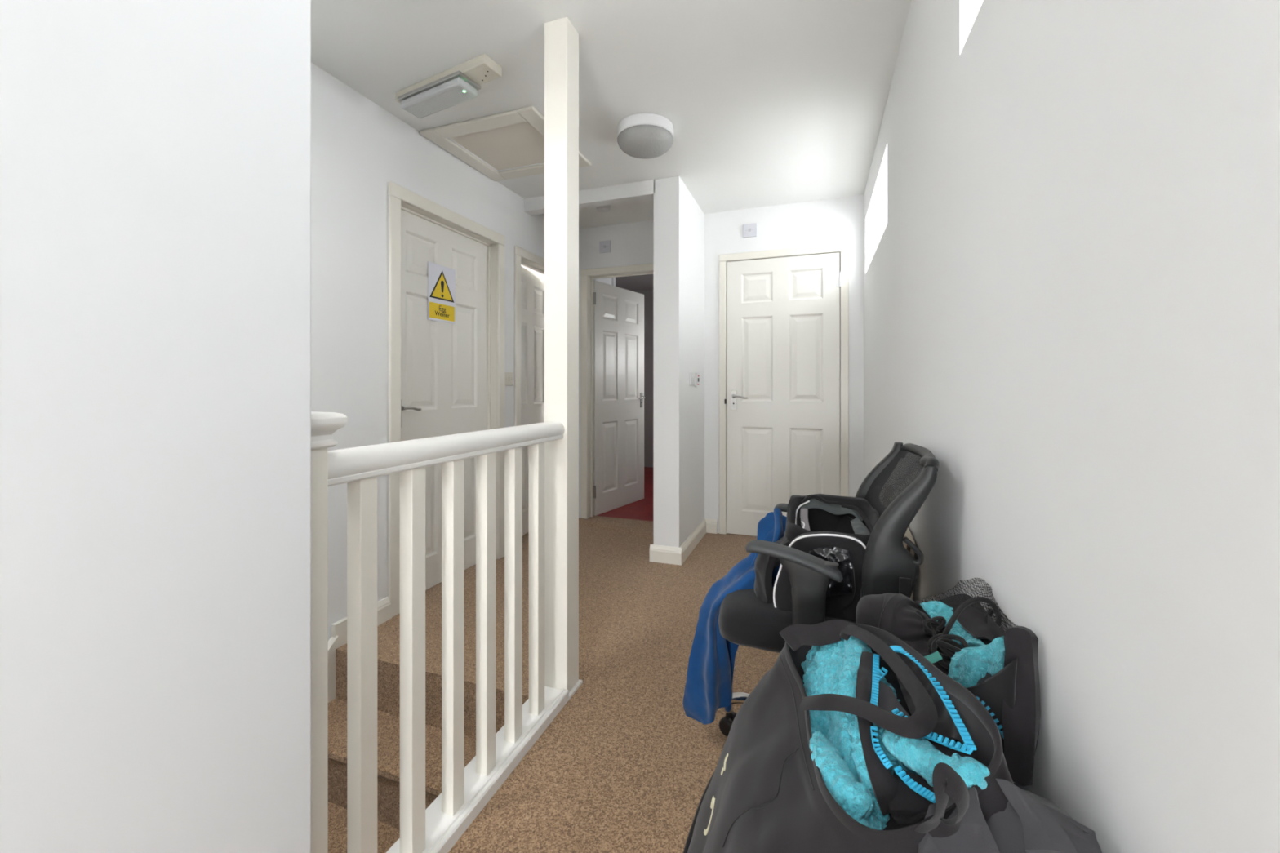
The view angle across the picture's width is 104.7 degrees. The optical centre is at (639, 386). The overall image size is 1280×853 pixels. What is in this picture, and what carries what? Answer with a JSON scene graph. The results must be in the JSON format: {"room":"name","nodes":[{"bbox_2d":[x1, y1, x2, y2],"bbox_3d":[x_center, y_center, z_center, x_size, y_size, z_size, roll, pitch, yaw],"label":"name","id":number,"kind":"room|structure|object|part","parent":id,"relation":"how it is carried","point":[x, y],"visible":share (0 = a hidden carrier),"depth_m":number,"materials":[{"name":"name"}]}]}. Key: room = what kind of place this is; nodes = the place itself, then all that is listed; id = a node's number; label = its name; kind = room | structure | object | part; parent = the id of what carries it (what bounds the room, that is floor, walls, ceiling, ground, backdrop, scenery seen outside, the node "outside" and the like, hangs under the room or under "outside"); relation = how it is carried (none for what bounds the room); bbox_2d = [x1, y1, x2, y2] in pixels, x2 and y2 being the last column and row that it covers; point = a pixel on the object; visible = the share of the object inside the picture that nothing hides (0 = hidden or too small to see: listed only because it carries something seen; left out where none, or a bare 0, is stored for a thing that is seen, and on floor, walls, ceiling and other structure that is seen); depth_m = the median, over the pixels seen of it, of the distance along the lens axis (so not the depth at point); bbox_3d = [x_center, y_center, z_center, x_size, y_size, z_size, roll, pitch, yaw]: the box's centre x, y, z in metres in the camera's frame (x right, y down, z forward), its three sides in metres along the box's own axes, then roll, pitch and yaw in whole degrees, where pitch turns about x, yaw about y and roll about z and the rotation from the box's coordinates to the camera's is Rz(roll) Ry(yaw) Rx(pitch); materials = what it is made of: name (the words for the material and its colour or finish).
{"room":"stair landing","nodes":[
{"label":"stair landing","id":0,"kind":"room"},
{"bbox_2d":[0,0,311,852],"bbox_3d":[-1.060,1.250,-0.480,0.110,5.055,2.780,0,0,20],"label":"wall","id":1,"kind":"structure","parent":0,"point":[155,155],"depth_m":0.62,"materials":[{"name":"white paint"}]},
{"bbox_2d":[311,62,544,640],"bbox_3d":[-1.566,1.200,1.370,0.120,5.155,5.920,0,0,20],"label":"wall","id":2,"kind":"structure","parent":0,"point":[358,147],"depth_m":2.15,"materials":[{"name":"paint"}]},
{"bbox_2d":[377,596,391,626],"bbox_3d":[-1.033,1.027,2.650,0.018,0.100,1.200,0,0,20],"label":"baseboard","id":3,"kind":"structure","parent":2,"relation":"attached to","point":[384,606],"depth_m":2.25,"materials":[{"name":"white paint"}]},
{"bbox_2d":[387,181,505,617],"bbox_3d":[-1.069,0.062,2.729,0.138,2.030,0.895,0,0,20],"label":"door","id":4,"kind":"structure","parent":2,"relation":"in","point":[444,379],"depth_m":2.68,"materials":[{"name":"white paint"}]},
{"bbox_3d":[-1.133,0.111,2.460,0.022,0.025,0.109,0,0,26],"label":"lever","id":5,"kind":"part","parent":4,"relation":"part of","materials":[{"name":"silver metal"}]},
{"bbox_2d":[427,261,455,324],"bbox_3d":[-1.087,-0.509,2.711,0.004,0.308,0.208,0,0,20],"label":"warning sign","id":6,"kind":"object","parent":4,"relation":"attached to","point":[441,279],"visible":1,"depth_m":2.70,"materials":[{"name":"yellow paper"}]},
{"bbox_3d":[-1.086,-0.409,2.711,0.001,0.084,0.194,0,0,20],"label":"text panel","id":7,"kind":"part","parent":6,"relation":"part of","materials":[{"name":"yellow"}]},
{"bbox_2d":[505,372,512,385],"bbox_3d":[-0.845,-0.048,3.172,0.019,0.086,0.086,0,0,20],"label":"light switch","id":8,"kind":"object","parent":2,"relation":"attached to","point":[508,375],"visible":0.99,"depth_m":3.17,"materials":[{"name":"beige plastic"}]},
{"bbox_2d":[514,245,544,535],"bbox_3d":[-0.781,0.074,3.678,0.238,2.005,0.845,0,0,20],"label":"door","id":9,"kind":"structure","parent":2,"relation":"in","point":[529,286],"depth_m":3.62,"materials":[{"name":"white paint"}]},
{"bbox_3d":[-0.678,0.074,3.641,0.018,2.005,0.845,0,0,20],"label":"architrave","id":10,"kind":"part","parent":9,"relation":"part of","materials":[{"name":"white paint"}]},
{"bbox_2d":[524,179,654,215],"bbox_3d":[-0.339,-1.234,3.243,0.944,0.088,0.085,0,0,20],"label":"beam","id":11,"kind":"structure","parent":2,"relation":"attached to","point":[640,190],"depth_m":3.16,"materials":[{"name":"paint"}]},
{"bbox_2d":[335,466,779,852],"bbox_3d":[-0.400,1.089,2.269,2.913,0.055,8.400,0,0,20],"label":"floor","id":12,"kind":"structure","parent":0,"point":[622,766],"depth_m":1.71,"materials":[{"name":"brown carpet"}]},
{"bbox_2d":[311,411,568,852],"bbox_3d":[-0.452,0.712,1.277,0.132,1.331,0.938,0,0,20],"label":"balustrade","id":13,"kind":"object","parent":12,"relation":"on","point":[466,791],"visible":0.74,"depth_m":1.11,"materials":[{"name":"white wood"}]},
{"bbox_3d":[-0.601,0.735,0.862,0.090,1.285,0.052,0,0,20],"label":"newel post","id":14,"kind":"part","parent":13,"relation":"part of","materials":[{"name":"white paint"}]},
{"bbox_3d":[-0.442,0.150,1.302,0.068,0.061,0.884,0,0,20],"label":"handrail","id":15,"kind":"part","parent":13,"relation":"part of","materials":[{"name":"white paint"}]},
{"bbox_3d":[-0.453,1.060,1.274,0.110,0.034,0.932,0,0,20],"label":"rail","id":16,"kind":"part","parent":13,"relation":"part of","materials":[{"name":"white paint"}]},
{"bbox_2d":[544,17,582,699],"bbox_3d":[-0.277,0.050,1.761,0.112,2.655,0.102,0,0,20],"label":"support post","id":17,"kind":"object","parent":12,"relation":"on","point":[561,37],"visible":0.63,"depth_m":1.72,"materials":[{"name":"white paint"}]},
{"bbox_3d":[-0.277,1.071,1.761,0.112,0.012,0.102,0,0,20],"label":"post","id":18,"kind":"part","parent":17,"relation":"part of","materials":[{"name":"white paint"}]},
{"bbox_2d":[653,175,704,547],"bbox_3d":[0.281,-0.101,3.355,0.167,2.355,0.715,0,0,20],"label":"wall pier","id":19,"kind":"object","parent":12,"relation":"on","point":[678,220],"visible":0.89,"depth_m":3.04,"materials":[{"name":"paint"}]},
{"bbox_2d":[649,518,706,565],"bbox_3d":[0.276,1.027,3.342,0.203,0.100,0.723,0,0,20],"label":"baseboard","id":20,"kind":"object","parent":19,"relation":"attached to","point":[658,553],"visible":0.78,"depth_m":3.03,"materials":[{"name":"white paint"}]},
{"bbox_2d":[688,372,693,385],"bbox_3d":[0.344,-0.048,3.260,0.017,0.086,0.086,0,0,20],"label":"light switch","id":21,"kind":"object","parent":19,"relation":"attached to","point":[691,374],"visible":1,"depth_m":3.22,"materials":[{"name":"white plastic"}]},
{"bbox_2d":[694,373,699,386],"bbox_3d":[0.399,-0.045,3.411,0.017,0.098,0.086,0,0,20],"label":"switch","id":22,"kind":"object","parent":19,"relation":"attached to","point":[696,375],"visible":1,"depth_m":3.38,"materials":[{"name":"white plastic"}]},
{"bbox_2d":[718,441,939,737],"bbox_3d":[0.491,0.615,1.353,0.553,0.922,0.633,0,0,11],"label":"office chair","id":23,"kind":"object","parent":12,"relation":"on","point":[744,620],"visible":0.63,"depth_m":1.09,"materials":[{"name":"black fabric"}]},
{"bbox_2d":[683,507,786,724],"bbox_3d":[0.282,0.679,1.447,0.318,0.642,0.206,0,0,20],"label":"towel","id":24,"kind":"object","parent":23,"relation":"hanging from","point":[710,670],"visible":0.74,"depth_m":1.43,"materials":[{"name":"blue fabric"}]},
{"bbox_3d":[0.359,0.972,1.464,0.260,0.083,0.033,0,0,42],"label":"leg","id":25,"kind":"part","parent":23,"relation":"part of","materials":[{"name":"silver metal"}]},
{"bbox_3d":[0.467,0.596,1.346,0.470,0.110,0.450,0,0,20],"label":"seat","id":26,"kind":"part","parent":23,"relation":"part of","materials":[{"name":"black fabric"}]},
{"bbox_3d":[0.401,0.533,1.171,0.124,0.297,0.205,0,0,20],"label":"arm post","id":27,"kind":"part","parent":23,"relation":"part of","materials":[{"name":"black plastic"}]},
{"bbox_2d":[754,493,879,621],"bbox_3d":[0.479,0.453,1.328,0.319,0.264,0.358,0,0,20],"label":"backpack","id":28,"kind":"object","parent":23,"relation":"on","point":[837,529],"visible":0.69,"depth_m":1.23,"materials":[{"name":"black fabric"}]},
{"bbox_3d":[0.529,0.336,1.457,0.102,0.032,0.010,0,0,20],"label":"grab handle","id":29,"kind":"part","parent":28,"relation":"part of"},
{"bbox_3d":[0.443,0.468,1.199,0.223,0.228,0.068,0,0,20],"label":"panel","id":30,"kind":"part","parent":28,"relation":"part of","materials":[{"name":"black fabric"}]},
{"bbox_3d":[0.606,0.517,1.304,0.070,0.120,0.395,0,0,20],"label":"lumbar plate","id":31,"kind":"part","parent":23,"relation":"part of","materials":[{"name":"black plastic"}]},
{"bbox_3d":[0.716,0.335,1.499,0.146,0.333,0.045,0,0,20],"label":"frame","id":32,"kind":"part","parent":23,"relation":"part of","materials":[{"name":"black plastic"}]},
{"bbox_3d":[0.567,0.335,1.085,0.146,0.333,0.045,0,0,20],"label":"frame","id":33,"kind":"part","parent":23,"relation":"part of","materials":[{"name":"black plastic"}]},
{"bbox_2d":[683,619,1013,852],"bbox_3d":[0.244,0.731,0.723,0.544,0.692,0.552,0,0,20],"label":"tote bag","id":34,"kind":"object","parent":12,"relation":"on","point":[766,793],"visible":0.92,"depth_m":0.71,"materials":[{"name":"grey fabric"}]},
{"bbox_3d":[0.341,0.463,0.769,0.174,0.084,0.283,0,0,20],"label":"handle","id":35,"kind":"part","parent":34,"relation":"part of","materials":[{"name":"grey fabric"}]},
{"bbox_2d":[800,635,990,830],"bbox_3d":[0.367,0.498,0.748,0.242,0.176,0.374,0,0,20],"label":"robe","id":36,"kind":"object","parent":34,"relation":"in","point":[873,772],"visible":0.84,"depth_m":0.65,"materials":[{"name":"teal fabric"}]},
{"bbox_3d":[0.338,0.488,0.721,0.049,0.089,0.231,0,0,15],"label":"robe panel","id":37,"kind":"part","parent":36,"relation":"part of","materials":[{"name":"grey fabric"}]},
{"bbox_3d":[0.345,0.510,0.617,0.059,0.074,0.052,0,0,31],"label":"robe panel","id":38,"kind":"part","parent":36,"relation":"part of","materials":[{"name":"grey fabric"}]},
{"bbox_3d":[0.403,0.438,0.705,0.046,0.035,0.227,0,0,14],"label":"robe panel","id":39,"kind":"part","parent":36,"relation":"part of","materials":[{"name":"grey fabric"}]},
{"bbox_3d":[0.387,0.451,0.614,0.023,0.025,0.077,0,0,-8],"label":"robe panel","id":40,"kind":"part","parent":36,"relation":"part of","materials":[{"name":"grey fabric"}]},
{"bbox_3d":[0.320,0.447,0.522,0.052,0.098,0.039,0,0,20],"label":"handle","id":41,"kind":"part","parent":34,"relation":"part of","materials":[{"name":"grey fabric"}]},
{"bbox_2d":[884,486,915,599],"bbox_3d":[0.905,0.742,1.766,0.054,0.670,0.565,0,0,20],"label":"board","id":42,"kind":"object","parent":12,"relation":"on","point":[908,534],"visible":0.08,"depth_m":1.53,"materials":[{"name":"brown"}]},
{"bbox_2d":[919,594,1040,786],"bbox_3d":[0.463,0.707,0.854,0.278,0.740,0.343,0,0,20],"label":"holdall","id":43,"kind":"object","parent":12,"relation":"on","point":[1000,668],"visible":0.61,"depth_m":0.70,"materials":[{"name":"black fabric"}]},
{"bbox_2d":[855,592,1001,675],"bbox_3d":[0.511,0.438,0.855,0.166,0.162,0.302,0,0,-5],"label":"pouch","id":44,"kind":"object","parent":43,"relation":"in","point":[898,615],"visible":0.66,"depth_m":0.86,"materials":[{"name":"grey fabric"}]},
{"bbox_3d":[0.500,0.414,0.855,0.011,0.030,0.053,0,0,-6],"label":"cord","id":45,"kind":"part","parent":44,"relation":"part of","materials":[{"name":"black fabric"}]},
{"bbox_2d":[915,577,1017,632],"bbox_3d":[0.548,0.390,0.864,0.150,0.080,0.206,0,0,20],"label":"netting","id":46,"kind":"object","parent":44,"relation":"on","point":[948,600],"visible":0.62,"depth_m":0.90,"materials":[{"name":"black fabric"}]},
{"bbox_3d":[0.547,0.395,0.829,0.102,0.075,0.038,0,0,8],"label":"cord","id":47,"kind":"part","parent":44,"relation":"part of","materials":[{"name":"black fabric"}]},
{"bbox_3d":[0.476,0.515,0.704,0.098,0.121,0.070,0,0,20],"label":"panel","id":48,"kind":"part","parent":43,"relation":"part of","materials":[{"name":"black fabric"}]},
{"bbox_3d":[0.525,0.439,0.685,0.048,0.204,0.048,0,0,20],"label":"panel","id":49,"kind":"part","parent":43,"relation":"part of","materials":[{"name":"grey fabric"}]},
{"bbox_2d":[918,778,1102,852],"bbox_3d":[0.349,0.755,0.504,0.227,0.641,0.351,0,0,20],"label":"garment","id":50,"kind":"object","parent":12,"relation":"on","point":[1029,823],"visible":0.9,"depth_m":0.52,"materials":[{"name":"fabric"}]},
{"bbox_2d":[520,265,653,467],"bbox_3d":[0.137,-0.101,5.263,2.100,2.355,2.600,0,0,20],"label":"wall","id":51,"kind":"structure","parent":0,"point":[648,294],"depth_m":6.55,"materials":[{"name":"grey paint"}]},
{"bbox_2d":[593,277,615,285],"bbox_3d":[-1.888,-0.101,3.733,2.123,2.355,3.850,0,0,20],"label":"wall","id":52,"kind":"structure","parent":0,"point":[611,281],"depth_m":5.02,"materials":[{"name":"paint"}]},
{"bbox_2d":[311,0,911,291],"bbox_3d":[-0.280,-1.328,2.279,3.333,0.100,8.500,0,0,20],"label":"ceiling","id":53,"kind":"structure","parent":0,"point":[766,103],"depth_m":2.03,"materials":[{"name":"paint"}]},
{"bbox_2d":[395,53,502,118],"bbox_3d":[-0.808,-1.235,2.055,0.530,0.086,0.115,0,0,28],"label":"emergency light","id":54,"kind":"object","parent":53,"relation":"attached to","point":[460,83],"visible":1,"depth_m":2.01,"materials":[{"name":"beige plastic"}]},
{"bbox_2d":[400,76,477,118],"bbox_3d":[-0.848,-1.210,2.077,0.360,0.035,0.105,0,0,28],"label":"diffuser","id":55,"kind":"object","parent":54,"relation":"attached to","point":[445,92],"depth_m":2.04,"materials":[{"name":"white plastic"}]},
{"bbox_2d":[419,106,591,181],"bbox_3d":[-0.691,-1.285,2.644,0.657,0.046,0.620,0,0,20],"label":"hatch","id":56,"kind":"object","parent":53,"relation":"attached to","point":[515,138],"visible":0.84,"depth_m":2.58,"materials":[{"name":"white paint"}]},
{"bbox_3d":[-0.690,-1.296,2.644,0.485,0.024,0.440,0,0,20],"label":"hatch panel","id":57,"kind":"part","parent":56,"relation":"part of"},
{"bbox_2d":[595,204,610,212],"bbox_3d":[-0.259,-1.256,3.482,0.100,0.043,0.100,0,0,20],"label":"smoke detector","id":58,"kind":"object","parent":53,"relation":"attached to","point":[603,208],"visible":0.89,"depth_m":3.46,"materials":[{"name":"white plastic"}]},
{"bbox_2d":[616,113,673,159],"bbox_3d":[0.026,-1.218,2.440,0.282,0.119,0.282,0,0,20],"label":"ceiling light","id":59,"kind":"object","parent":53,"relation":"attached to","point":[639,135],"visible":1,"depth_m":2.35,"materials":[{"name":"white plastic"}]},
{"bbox_2d":[578,195,863,533],"bbox_3d":[0.483,-0.101,3.705,2.200,2.355,0.100,0,0,20],"label":"wall","id":60,"kind":"structure","parent":0,"point":[838,220],"depth_m":3.56,"materials":[{"name":"paint"}]},
{"bbox_2d":[599,240,610,253],"bbox_3d":[-0.278,-1.108,3.917,0.094,0.094,0.016,0,0,20],"label":"fire alarm","id":61,"kind":"object","parent":60,"relation":"attached to","point":[604,246],"visible":1,"depth_m":3.91,"materials":[{"name":"white plastic"}]},
{"bbox_2d":[600,242,608,250],"bbox_3d":[-0.280,-1.108,3.912,0.068,0.068,0.002,0,0,20],"label":"grille","id":62,"kind":"object","parent":61,"relation":"attached to","point":[604,246],"depth_m":3.91,"materials":[{"name":"white plastic"}]},
{"bbox_2d":[581,262,653,519],"bbox_3d":[0.065,0.067,4.247,0.842,2.020,0.874,0,0,20],"label":"door","id":63,"kind":"structure","parent":60,"relation":"in","point":[612,317],"depth_m":4.23,"materials":[{"name":"white paint"}]},
{"bbox_3d":[0.013,0.129,4.663,0.006,0.140,0.038,0,0,33],"label":"handle","id":64,"kind":"part","parent":63,"relation":"part of","materials":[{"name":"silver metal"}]},
{"bbox_2d":[705,518,717,533],"bbox_3d":[0.986,1.027,3.461,1.069,0.100,0.018,0,0,20],"label":"baseboard","id":65,"kind":"structure","parent":60,"relation":"attached to","point":[711,524],"depth_m":3.62,"materials":[{"name":"white paint"}]},
{"bbox_2d":[742,222,756,237],"bbox_3d":[0.786,-1.118,3.535,0.094,0.094,0.016,0,0,20],"label":"fire alarm","id":66,"kind":"object","parent":60,"relation":"attached to","point":[748,229],"visible":1,"depth_m":3.53,"materials":[{"name":"white plastic"}]},
{"bbox_2d":[744,225,754,235],"bbox_3d":[0.784,-1.118,3.530,0.068,0.068,0.002,0,0,20],"label":"grille","id":67,"kind":"object","parent":66,"relation":"attached to","point":[748,229],"depth_m":3.53,"materials":[{"name":"white plastic"}]},
{"bbox_2d":[719,243,848,536],"bbox_3d":[1.000,0.058,3.489,0.874,2.039,0.157,0,0,20],"label":"door","id":68,"kind":"structure","parent":60,"relation":"in","point":[784,313],"depth_m":3.46,"materials":[{"name":"white paint"}]},
{"bbox_3d":[0.679,0.099,3.574,0.038,0.140,0.006,0,0,20],"label":"handle","id":69,"kind":"part","parent":68,"relation":"part of","materials":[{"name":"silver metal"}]},
{"bbox_3d":[0.713,0.076,3.519,0.109,0.025,0.022,0,0,26],"label":"lever","id":70,"kind":"part","parent":68,"relation":"part of","materials":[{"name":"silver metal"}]},
{"bbox_2d":[863,0,1279,852],"bbox_3d":[0.693,-0.126,0.559,0.340,2.505,5.920,0,0,20],"label":"wall","id":71,"kind":"structure","parent":0,"point":[1072,207],"depth_m":0.53,"materials":[{"name":"paint"}]},
{"bbox_3d":[-1.387,3.797,0.129,1.097,0.040,3.705,0,0,20],"label":"floor","id":72,"kind":"structure","parent":0,"visible":0},
{"bbox_2d":[328,617,504,852],"bbox_3d":[-1.317,2.377,0.459,0.965,2.800,3.123,0,0,20],"label":"staircase","id":73,"kind":"structure","parent":72,"relation":"on","point":[388,683],"depth_m":1.75,"materials":[{"name":"brown carpet"}]}
]}

